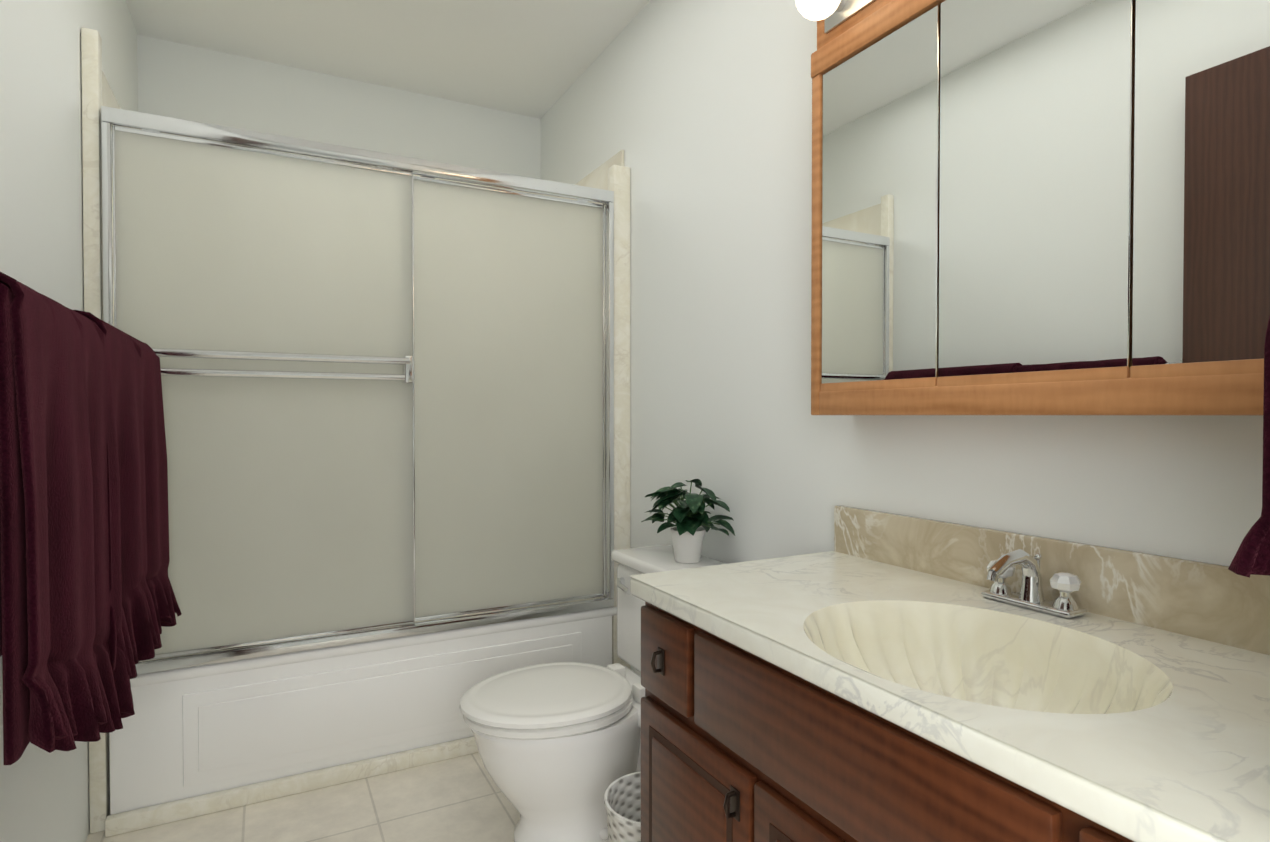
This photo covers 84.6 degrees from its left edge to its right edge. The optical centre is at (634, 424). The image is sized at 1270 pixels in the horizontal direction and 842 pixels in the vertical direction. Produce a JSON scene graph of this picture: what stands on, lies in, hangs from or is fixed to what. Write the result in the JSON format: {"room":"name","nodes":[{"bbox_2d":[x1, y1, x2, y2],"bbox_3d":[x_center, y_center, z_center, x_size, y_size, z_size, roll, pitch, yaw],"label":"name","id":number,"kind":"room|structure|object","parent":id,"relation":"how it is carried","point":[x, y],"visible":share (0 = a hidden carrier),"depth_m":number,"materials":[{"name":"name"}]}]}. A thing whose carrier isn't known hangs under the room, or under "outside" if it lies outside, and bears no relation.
{"room":"bathroom","nodes":[
{"label":"bathroom","id":0,"kind":"room"},
{"bbox_2d":[0,0,137,841],"bbox_3d":[-0.857,-0.144,0.643,0.120,2.447,4.400,0,1,-28],"label":"wall","id":1,"kind":"structure","parent":0,"point":[44,795],"depth_m":1.45,"materials":[{"name":"white paint"}]},
{"bbox_2d":[102,71,119,108],"bbox_3d":[-1.563,-0.167,2.119,0.010,1.588,0.810,0,1,-28],"label":"wall","id":2,"kind":"structure","parent":1,"relation":"attached to","point":[108,98],"depth_m":1.95,"materials":[{"name":"stone"}]},
{"bbox_2d":[101,106,613,674],"bbox_3d":[-0.698,-0.080,2.066,1.406,1.419,0.095,0,1,-28],"label":"shower door","id":3,"kind":"structure","parent":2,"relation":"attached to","point":[387,380],"depth_m":2.01,"materials":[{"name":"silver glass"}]},
{"bbox_2d":[0,272,181,764],"bbox_3d":[-0.989,0.169,1.248,0.208,0.735,1.046,0,1,-28],"label":"towel","id":4,"kind":"object","parent":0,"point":[89,607],"visible":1,"depth_m":1.01,"materials":[{"name":"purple fabric"}]},
{"bbox_2d":[85,752,519,841],"bbox_3d":[-0.151,1.101,1.079,2.120,0.145,4.480,0,1,-28],"label":"floor","id":5,"kind":"structure","parent":0,"point":[461,799],"depth_m":1.82,"materials":[{"name":"tile"}]},
{"bbox_2d":[109,607,616,814],"bbox_3d":[-0.889,0.817,2.469,1.492,0.385,0.897,0,1,-28],"label":"bathtub","id":6,"kind":"object","parent":5,"relation":"on","point":[188,732],"visible":0.38,"depth_m":1.96,"materials":[{"name":"white ceramic"}]},
{"bbox_2d":[459,545,726,841],"bbox_3d":[-0.090,0.698,1.796,0.714,0.641,0.510,0,1,-28],"label":"toilet","id":7,"kind":"object","parent":5,"relation":"on","point":[558,744],"visible":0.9,"depth_m":1.65,"materials":[{"name":"white ceramic"}]},
{"bbox_2d":[641,479,734,562],"bbox_3d":[0.132,0.262,1.921,0.198,0.226,0.326,0,1,-28],"label":"plant","id":8,"kind":"object","parent":7,"relation":"on","point":[688,516],"visible":1,"depth_m":1.88,"materials":[{"name":"green plant"}]},
{"bbox_2d":[604,771,640,841],"bbox_3d":[0.041,0.902,1.472,0.212,0.240,0.212,0,1,-28],"label":"wastebasket","id":9,"kind":"object","parent":5,"relation":"on","point":[622,799],"visible":0.42,"depth_m":1.52,"materials":[{"name":"white plastic"}]},
{"bbox_2d":[630,505,1269,841],"bbox_3d":[0.442,0.608,0.991,0.544,0.845,0.971,0,1,-28],"label":"bathroom vanity","id":10,"kind":"object","parent":5,"relation":"on","point":[876,676],"visible":1,"depth_m":0.94,"materials":[{"name":"brown wood"}]},
{"bbox_2d":[981,549,1087,618],"bbox_3d":[0.584,0.238,1.071,0.129,0.091,0.146,0,1,-28],"label":"faucet","id":11,"kind":"object","parent":10,"relation":"on","point":[998,602],"depth_m":1.06,"materials":[{"name":"silver metal"}]},
{"bbox_2d":[137,34,540,178],"bbox_3d":[-1.133,-0.175,2.917,1.520,2.447,0.120,0,1,-28],"label":"wall","id":12,"kind":"structure","parent":0,"point":[188,82],"depth_m":2.78,"materials":[{"name":"white paint"}]},
{"bbox_2d":[126,0,649,118],"bbox_3d":[-0.151,-1.423,1.044,2.120,0.100,4.480,0,1,-28],"label":"ceiling","id":13,"kind":"structure","parent":0,"point":[534,58],"depth_m":2.51,"materials":[{"name":"white paint"}]},
{"bbox_2d":[540,0,1262,675],"bbox_3d":[0.593,-0.154,1.410,0.120,2.447,4.400,0,1,-28],"label":"wall","id":14,"kind":"structure","parent":0,"point":[698,112],"depth_m":1.77,"materials":[{"name":"white paint"}]},
{"bbox_2d":[575,150,623,189],"bbox_3d":[-0.232,-0.176,2.823,0.010,1.588,0.810,0,1,-28],"label":"wall","id":15,"kind":"structure","parent":14,"relation":"attached to","point":[597,178],"depth_m":2.59,"materials":[{"name":"stone"}]},
{"bbox_2d":[81,27,629,836],"bbox_3d":[-0.689,0.017,2.080,1.516,1.995,0.080,0,1,-28],"label":"trim","id":16,"kind":"structure","parent":15,"relation":"attached to","point":[101,817],"depth_m":1.88,"materials":[{"name":"stone"}]},
{"bbox_2d":[796,0,1269,414],"bbox_3d":[0.594,-0.462,1.042,0.213,0.897,0.933,0,1,-28],"label":"upper cabinet","id":17,"kind":"object","parent":14,"relation":"attached to","point":[1040,207],"visible":1,"depth_m":1.03,"materials":[{"name":"brown wood"}]},
{"bbox_3d":[0.270,-0.139,0.266,1.520,2.447,0.120,0,1,-28],"label":"wall","id":18,"kind":"structure","parent":0,"visible":0},
{"bbox_2d":[1228,317,1269,577],"bbox_3d":[0.607,-0.104,0.568,0.297,0.440,0.095,0,1,-28],"label":"towel","id":19,"kind":"object","parent":18,"relation":"attached to","point":[1252,556],"visible":1,"depth_m":0.53,"materials":[{"name":"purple fabric"}]}
]}

